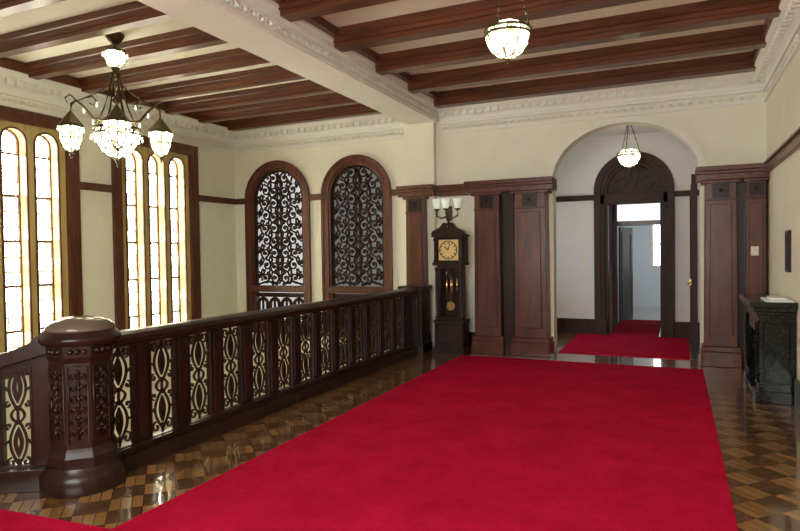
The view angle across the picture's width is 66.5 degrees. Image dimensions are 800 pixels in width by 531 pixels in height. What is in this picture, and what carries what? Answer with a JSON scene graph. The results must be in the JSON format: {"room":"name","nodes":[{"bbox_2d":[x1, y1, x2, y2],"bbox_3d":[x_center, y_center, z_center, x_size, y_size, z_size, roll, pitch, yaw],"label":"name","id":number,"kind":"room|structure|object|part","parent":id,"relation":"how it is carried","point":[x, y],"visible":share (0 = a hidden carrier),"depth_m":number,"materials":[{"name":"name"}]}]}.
{"room":"staircase landing hall","nodes":[
{"label":"staircase landing hall","id":0,"kind":"room"},
{"bbox_2d":[0,93,237,461],"bbox_3d":[-5.647,0.674,6.973,0.450,6.500,11.500,0,1,24],"label":"wall","id":1,"kind":"structure","parent":0,"point":[216,169],"depth_m":10.00,"materials":[{"name":"beige paint"}]},
{"bbox_2d":[2,131,20,350],"bbox_3d":[-5.154,-0.321,8.081,0.020,2.886,0.184,0,1,24],"label":"glass","id":2,"kind":"object","parent":1,"relation":"attached to","point":[11,248],"depth_m":8.08,"materials":[{"name":"beige glass"}]},
{"bbox_2d":[0,120,68,353],"bbox_3d":[-5.074,-0.291,7.965,0.180,3.130,1.470,0,1,24],"label":"mullions","id":3,"kind":"object","parent":1,"relation":"attached to","point":[30,132],"visible":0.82,"depth_m":8.15,"materials":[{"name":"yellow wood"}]},
{"bbox_2d":[0,105,82,379],"bbox_3d":[-5.129,-0.291,7.990,0.460,3.460,1.800,0,1,24],"label":"frame","id":4,"kind":"object","parent":1,"relation":"attached to","point":[72,167],"visible":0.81,"depth_m":8.39,"materials":[{"name":"brown wood"}]},
{"bbox_2d":[36,137,51,331],"bbox_3d":[-4.965,-0.430,8.497,0.020,2.687,0.172,0,1,24],"label":"glass","id":5,"kind":"object","parent":1,"relation":"attached to","point":[41,146],"depth_m":8.49,"materials":[{"name":"beige glass"}]},
{"bbox_2d":[0,67,234,153],"bbox_3d":[-5.410,-2.221,6.783,0.200,0.430,11.000,0,1,24],"label":"crown molding","id":6,"kind":"structure","parent":1,"relation":"attached to","point":[12,83],"depth_m":8.80,"materials":[{"name":"beige paint"}]},
{"bbox_2d":[126,154,136,328],"bbox_3d":[-4.346,-0.386,9.862,0.020,2.805,0.135,0,1,24],"label":"glass","id":7,"kind":"object","parent":1,"relation":"attached to","point":[131,237],"depth_m":9.86,"materials":[{"name":"beige glass"}]},
{"bbox_2d":[149,157,158,324],"bbox_3d":[-4.157,-0.403,10.280,0.020,2.815,0.123,0,1,24],"label":"glass","id":8,"kind":"object","parent":1,"relation":"attached to","point":[151,162],"depth_m":10.27,"materials":[{"name":"beige glass"}]},
{"bbox_2d":[111,135,201,356],"bbox_3d":[-4.147,-0.352,10.157,0.460,3.460,1.800,0,1,24],"label":"frame","id":9,"kind":"object","parent":1,"relation":"attached to","point":[191,151],"visible":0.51,"depth_m":10.23,"materials":[{"name":"brown wood"}]},
{"bbox_2d":[122,146,191,328],"bbox_3d":[-4.092,-0.353,10.132,0.180,3.130,1.470,0,1,24],"label":"mullions","id":10,"kind":"object","parent":1,"relation":"attached to","point":[145,152],"visible":0.56,"depth_m":10.27,"materials":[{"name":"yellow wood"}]},
{"bbox_2d":[80,182,234,204],"bbox_3d":[-5.456,-1.090,6.803,0.050,0.110,10.940,0,1,24],"label":"trim rail","id":11,"kind":"object","parent":1,"relation":"attached to","point":[83,185],"visible":1,"depth_m":9.19,"materials":[{"name":"brown wood"}]},
{"bbox_2d":[170,161,177,321],"bbox_3d":[-3.967,-0.413,10.699,0.020,2.805,0.112,0,1,24],"label":"glass","id":12,"kind":"object","parent":1,"relation":"attached to","point":[172,168],"depth_m":10.70,"materials":[{"name":"beige glass"}]},
{"bbox_2d":[0,0,381,130],"bbox_3d":[-3.829,-2.492,6.058,3.640,0.180,11.000,0,1,24],"label":"ceiling beams","id":13,"kind":"structure","parent":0,"point":[328,106],"depth_m":8.04,"materials":[{"name":"brown wood"}]},
{"bbox_2d":[137,0,439,124],"bbox_3d":[-1.865,-2.399,5.170,0.690,0.380,11.000,0,1,24],"label":"ceiling beam","id":14,"kind":"structure","parent":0,"point":[257,27],"depth_m":6.56,"materials":[{"name":"beige paint"}]},
{"bbox_2d":[0,0,765,111],"bbox_3d":[-1.492,-2.665,4.966,9.600,0.150,11.550,0,1,24],"label":"ceiling","id":15,"kind":"structure","parent":0,"point":[65,9],"depth_m":6.89,"materials":[{"name":"paint"}]},
{"bbox_2d":[57,32,172,167],"bbox_3d":[-3.206,-1.859,6.892,0.916,1.500,0.916,0,1,20],"label":"chandelier","id":16,"kind":"object","parent":15,"relation":"hanging from","point":[116,137],"visible":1,"depth_m":6.79,"materials":[{"name":"white glass"}]},
{"bbox_2d":[484,0,532,66],"bbox_3d":[0.865,-2.117,4.928,0.384,1.010,0.388,0,1,24],"label":"pendant lamp","id":17,"kind":"object","parent":15,"relation":"hanging from","point":[506,39],"visible":1,"depth_m":4.82,"materials":[{"name":"white glass"}]},
{"bbox_3d":[0.870,-1.817,4.936,0.350,0.280,0.350,0,1,24],"label":"lamp shade","id":18,"kind":"part","parent":17,"relation":"part of","materials":[{"name":"white glass"}]},
{"bbox_2d":[273,0,780,107],"bbox_3d":[0.529,-2.499,4.082,4.590,0.200,11.000,0,1,24],"label":"ceiling","id":19,"kind":"structure","parent":15,"relation":"attached to","point":[359,37],"depth_m":7.07,"materials":[{"name":"brown wood"}]},
{"bbox_2d":[0,306,799,530],"bbox_3d":[0.379,1.547,8.934,8.900,0.300,19.500,0,1,24],"label":"floor","id":20,"kind":"structure","parent":0,"point":[759,443],"depth_m":4.94,"materials":[{"name":"brown wood"}]},
{"bbox_2d":[0,329,50,493],"bbox_3d":[-3.011,0.994,4.176,1.200,1.113,0.220,-1,1,-9],"label":"balustrade","id":21,"kind":"object","parent":20,"relation":"on","point":[18,475],"visible":0.92,"depth_m":4.22,"materials":[{"name":"brown wood"}]},
{"bbox_2d":[38,315,126,498],"bbox_3d":[-2.234,0.943,4.291,0.550,1.186,0.550,0,1,24],"label":"newel post","id":22,"kind":"object","parent":20,"relation":"on","point":[84,458],"visible":0.99,"depth_m":4.12,"materials":[{"name":"brown wood"}]},
{"bbox_2d":[112,285,431,472],"bbox_3d":[-0.911,0.924,7.185,0.420,1.060,6.057,0,1,24],"label":"balustrade","id":23,"kind":"object","parent":20,"relation":"on","point":[410,312],"visible":0.98,"depth_m":5.87,"materials":[{"name":"brown wood"}]},
{"bbox_3d":[-0.998,0.459,6.995,0.248,0.070,5.610,0,1,24],"label":"handrail","id":24,"kind":"part","parent":23,"relation":"part of","materials":[{"name":"brown wood"}]},
{"bbox_2d":[0,355,737,530],"bbox_3d":[-1.400,1.506,4.879,7.210,0.012,10.050,0,1,24],"label":"carpet","id":25,"kind":"object","parent":20,"relation":"on","point":[467,443],"visible":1,"depth_m":4.48,"materials":[{"name":"red carpet"}]},
{"bbox_2d":[431,218,470,354],"bbox_3d":[0.804,0.316,9.590,0.557,2.120,0.330,0,1,24],"label":"grandfather clock","id":26,"kind":"object","parent":20,"relation":"on","point":[451,328],"visible":1,"depth_m":9.50,"materials":[{"name":"brown wood"}]},
{"bbox_2d":[558,319,690,359],"bbox_3d":[4.338,1.282,11.371,1.860,0.012,4.980,0,1,24],"label":"carpet","id":27,"kind":"object","parent":20,"relation":"on","point":[629,337],"visible":0.86,"depth_m":10.22,"materials":[{"name":"red carpet"}]},
{"bbox_2d":[738,293,797,405],"bbox_3d":[4.045,0.857,6.758,0.410,1.075,1.360,0,1,24],"label":"fireplace","id":28,"kind":"object","parent":20,"relation":"on","point":[771,319],"visible":0.94,"depth_m":6.21,"materials":[{"name":"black stone"}]},
{"bbox_2d":[234,91,765,397],"bbox_3d":[0.908,0.513,10.109,8.900,6.500,0.370,0,1,24],"label":"wall","id":29,"kind":"structure","parent":0,"point":[727,135],"depth_m":9.91,"materials":[{"name":"beige paint"}]},
{"bbox_2d":[244,160,311,333],"bbox_3d":[-2.278,-0.343,11.468,1.460,3.240,0.220,0,1,24],"label":"frame","id":30,"kind":"object","parent":29,"relation":"attached to","point":[260,172],"visible":0.81,"depth_m":11.49,"materials":[{"name":"brown wood"}]},
{"bbox_2d":[255,170,303,319],"bbox_3d":[-2.266,-0.360,11.495,1.118,2.874,0.052,0,1,24],"label":"window grille","id":31,"kind":"object","parent":29,"relation":"attached to","point":[279,216],"visible":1,"depth_m":11.49,"materials":[{"name":"brown wrought iron"}]},
{"bbox_2d":[258,172,303,320],"bbox_3d":[-2.202,-0.367,11.636,1.320,3.080,0.010,0,1,24],"label":"glass","id":32,"kind":"object","parent":29,"relation":"attached to","point":[293,179],"visible":0.02,"depth_m":11.64,"materials":[{"name":"white"}]},
{"bbox_2d":[235,189,396,204],"bbox_3d":[-1.545,-1.239,11.072,3.650,0.110,0.050,0,1,24],"label":"trim rail","id":33,"kind":"object","parent":29,"relation":"attached to","point":[393,191],"visible":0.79,"depth_m":11.05,"materials":[{"name":"brown wood"}]},
{"bbox_2d":[321,154,392,337],"bbox_3d":[-0.752,-0.336,10.777,1.410,3.215,0.220,0,1,24],"label":"frame","id":34,"kind":"object","parent":29,"relation":"attached to","point":[328,289],"visible":0.77,"depth_m":10.77,"materials":[{"name":"brown wood"}]},
{"bbox_2d":[331,165,384,325],"bbox_3d":[-0.740,-0.359,10.804,1.118,2.859,0.052,0,1,24],"label":"window grille","id":35,"kind":"object","parent":29,"relation":"attached to","point":[335,236],"visible":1,"depth_m":10.79,"materials":[{"name":"brown wrought iron"}]},
{"bbox_2d":[334,168,382,305],"bbox_3d":[-0.676,-0.361,10.945,1.270,3.055,0.010,0,1,24],"label":"glass","id":36,"kind":"object","parent":29,"relation":"attached to","point":[368,171],"visible":0.02,"depth_m":10.95,"materials":[{"name":"grey"}]},
{"bbox_2d":[403,196,430,340],"bbox_3d":[0.274,0.123,10.069,0.420,2.500,0.205,0,1,24],"label":"pilaster","id":37,"kind":"object","parent":29,"relation":"attached to","point":[416,207],"visible":0.7,"depth_m":10.00,"materials":[{"name":"brown wood"}]},
{"bbox_2d":[432,198,461,220],"bbox_3d":[0.763,-0.906,9.922,0.510,0.350,0.255,0,1,24],"label":"wall sconce","id":38,"kind":"object","parent":29,"relation":"attached to","point":[445,201],"visible":1,"depth_m":9.87,"materials":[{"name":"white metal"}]},
{"bbox_2d":[469,332,474,348],"bbox_3d":[0.976,1.225,10.010,0.600,0.280,0.030,0,1,24],"label":"baseboard","id":39,"kind":"structure","parent":29,"relation":"attached to","point":[471,334],"depth_m":9.91,"materials":[{"name":"brown wood"}]},
{"bbox_2d":[470,192,505,354],"bbox_3d":[1.406,0.118,9.600,0.510,2.500,0.365,0,1,24],"label":"pilaster","id":40,"kind":"object","parent":29,"relation":"attached to","point":[489,338],"visible":0.87,"depth_m":9.47,"materials":[{"name":"brown wood"}]},
{"bbox_2d":[233,72,763,154],"bbox_3d":[0.807,-2.377,9.911,8.900,0.430,0.197,0,1,24],"label":"crown molding","id":41,"kind":"structure","parent":29,"relation":"attached to","point":[738,83],"depth_m":9.37,"materials":[{"name":"beige paint"}]},
{"bbox_2d":[510,189,553,356],"bbox_3d":[2.016,0.115,9.323,0.590,2.500,0.365,0,1,24],"label":"pilaster","id":42,"kind":"object","parent":29,"relation":"attached to","point":[532,337],"visible":1,"depth_m":9.19,"materials":[{"name":"brown wood"}]},
{"bbox_2d":[396,163,769,197],"bbox_3d":[2.411,-1.225,9.081,5.300,0.180,0.410,0,1,24],"label":"entablature","id":43,"kind":"object","parent":29,"relation":"attached to","point":[754,170],"depth_m":9.18,"materials":[{"name":"brown wood"}]},
{"bbox_2d":[503,180,744,352],"bbox_3d":[3.156,0.109,8.896,3.300,2.500,0.200,0,1,24],"label":"trim","id":44,"kind":"structure","parent":29,"relation":"attached to","point":[508,199],"depth_m":9.43,"materials":[{"name":"brown wood"}]},
{"bbox_2d":[548,116,705,176],"bbox_3d":[3.248,-1.732,8.896,2.180,0.862,0.030,0,1,24],"label":"arch","id":45,"kind":"object","parent":29,"relation":"attached to","point":[701,160],"depth_m":8.83,"materials":[{"name":"beige paint"}]},
{"bbox_2d":[690,174,697,358],"bbox_3d":[4.449,0.003,9.247,0.085,2.660,0.990,0,1,24],"label":"leaf","id":46,"kind":"object","parent":29,"relation":"attached to","point":[693,195],"visible":0.93,"depth_m":8.80,"materials":[{"name":"brown wood"}]},
{"bbox_2d":[700,179,741,367],"bbox_3d":[4.343,0.106,8.268,0.480,2.500,0.365,0,1,24],"label":"pilaster","id":47,"kind":"object","parent":29,"relation":"attached to","point":[720,348],"visible":0.99,"depth_m":8.14,"materials":[{"name":"brown wood"}]},
{"bbox_2d":[609,205,612,321],"bbox_3d":[4.854,-0.361,13.248,4.300,3.200,0.150,0,1,24],"label":"wall","id":48,"kind":"structure","parent":0,"point":[610,206],"depth_m":13.29,"materials":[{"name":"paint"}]},
{"bbox_2d":[618,227,632,320],"bbox_3d":[5.076,0.181,13.692,0.050,2.070,0.850,0,2,38],"label":"leaf","id":49,"kind":"object","parent":48,"relation":"attached to","point":[625,234],"visible":1,"depth_m":13.62,"materials":[{"name":"blue paint"}]},
{"bbox_2d":[612,205,659,322],"bbox_3d":[5.163,-0.113,13.104,1.120,2.700,0.220,0,1,24],"label":"frame","id":50,"kind":"object","parent":48,"relation":"attached to","point":[615,223],"visible":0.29,"depth_m":13.21,"materials":[{"name":"brown wood"}]},
{"bbox_2d":[617,203,659,220],"bbox_3d":[5.144,-1.162,13.072,0.920,0.400,0.010,0,1,24],"label":"glass","id":51,"kind":"object","parent":48,"relation":"attached to","point":[628,212],"visible":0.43,"depth_m":13.08,"materials":[{"name":"white glass"}]},
{"bbox_2d":[586,125,662,137],"bbox_3d":[3.502,-2.453,10.287,4.300,0.150,2.250,0,1,24],"label":"ceiling","id":52,"kind":"structure","parent":0,"point":[620,130],"depth_m":10.90,"materials":[{"name":"paint"}]},
{"bbox_2d":[617,125,641,170],"bbox_3d":[3.787,-1.972,10.087,0.384,0.810,0.388,0,1,24],"label":"pendant lamp","id":53,"kind":"object","parent":52,"relation":"hanging from","point":[629,158],"visible":0.95,"depth_m":9.99,"materials":[{"name":"white glass"}]},
{"bbox_3d":[3.791,-1.772,10.093,0.350,0.280,0.350,0,1,24],"label":"lamp shade","id":54,"kind":"part","parent":53,"relation":"part of","materials":[{"name":"white glass"}]},
{"bbox_2d":[556,131,699,321],"bbox_3d":[4.035,-0.560,11.445,4.300,3.700,0.200,0,1,24],"label":"wall","id":55,"kind":"structure","parent":0,"point":[577,173],"depth_m":11.53,"materials":[{"name":"paint"}]},
{"bbox_2d":[556,190,699,337],"bbox_3d":[3.991,-0.017,11.343,4.300,2.620,0.050,0,1,24],"label":"trim","id":56,"kind":"structure","parent":55,"relation":"attached to","point":[564,325],"depth_m":11.55,"materials":[{"name":"brown wood"}]},
{"bbox_2d":[608,166,659,193],"bbox_3d":[4.313,-1.605,11.267,1.060,0.590,0.080,0,1,24],"label":"carving","id":57,"kind":"object","parent":55,"relation":"attached to","point":[639,179],"visible":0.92,"depth_m":11.25,"materials":[{"name":"brown wood"}]},
{"bbox_2d":[594,152,674,337],"bbox_3d":[4.319,-0.395,11.271,1.380,3.370,0.290,0,1,24],"label":"frame","id":58,"kind":"object","parent":55,"relation":"attached to","point":[665,197],"visible":0.88,"depth_m":11.10,"materials":[{"name":"brown wood"}]},
{"bbox_2d":[618,225,659,306],"bbox_3d":[6.515,-0.466,16.913,4.300,3.200,0.200,0,1,24],"label":"wall","id":59,"kind":"structure","parent":0,"point":[646,280],"depth_m":16.74,"materials":[{"name":"paint"}]},
{"bbox_2d":[650,225,659,267],"bbox_3d":[7.391,-0.568,16.447,1.200,1.280,0.120,0,1,24],"label":"frame","id":60,"kind":"object","parent":59,"relation":"attached to","point":[651,226],"visible":0.22,"depth_m":16.62,"materials":[{"name":"white wood"}]},
{"bbox_2d":[653,225,659,264],"bbox_3d":[7.426,-0.570,16.525,1.120,1.200,0.010,0,1,24],"label":"glass","id":61,"kind":"object","parent":59,"relation":"attached to","point":[656,228],"visible":0.21,"depth_m":16.70,"materials":[{"name":"white"}]},
{"bbox_2d":[766,49,799,379],"bbox_3d":[4.507,-0.518,6.976,0.250,4.400,19.950,0,1,24],"label":"wall","id":62,"kind":"structure","parent":0,"point":[783,105],"depth_m":6.83,"materials":[{"name":"beige paint"}]},
{"bbox_2d":[742,177,768,368],"bbox_3d":[4.714,0.105,8.100,0.295,2.500,0.365,0,1,24],"label":"pilaster","id":63,"kind":"object","parent":62,"relation":"attached to","point":[755,188],"visible":0.68,"depth_m":7.96,"materials":[{"name":"brown wood"}]},
{"bbox_2d":[751,246,758,254],"bbox_3d":[4.630,-0.191,7.959,0.090,0.120,0.035,0,1,24],"label":"light switch","id":64,"kind":"object","parent":63,"relation":"attached to","point":[754,249],"visible":1,"depth_m":7.95,"materials":[{"name":"beige plastic"}]},
{"bbox_2d":[753,0,799,102],"bbox_3d":[2.550,-2.252,3.173,0.200,0.430,11.000,0,1,24],"label":"crown molding","id":65,"kind":"structure","parent":62,"relation":"attached to","point":[782,38],"depth_m":6.56,"materials":[{"name":"beige paint"}]},
{"bbox_2d":[763,127,799,171],"bbox_3d":[2.520,-1.127,2.999,0.080,0.130,10.600,0,1,24],"label":"trim rail","id":66,"kind":"object","parent":62,"relation":"attached to","point":[792,144],"depth_m":6.50,"materials":[{"name":"brown wood"}]},
{"bbox_2d":[785,230,790,271],"bbox_3d":[4.147,-0.152,6.518,0.030,0.445,0.205,0,1,24],"label":"wall plaque","id":67,"kind":"object","parent":62,"relation":"attached to","point":[787,232],"visible":1,"depth_m":6.43,"materials":[{"name":"brown wood"}]},
{"bbox_2d":[794,379,799,414],"bbox_3d":[2.572,1.357,3.046,0.040,0.280,10.600,0,1,24],"label":"baseboard","id":68,"kind":"structure","parent":62,"relation":"attached to","point":[796,382],"depth_m":5.95,"materials":[{"name":"brown wood"}]}
]}

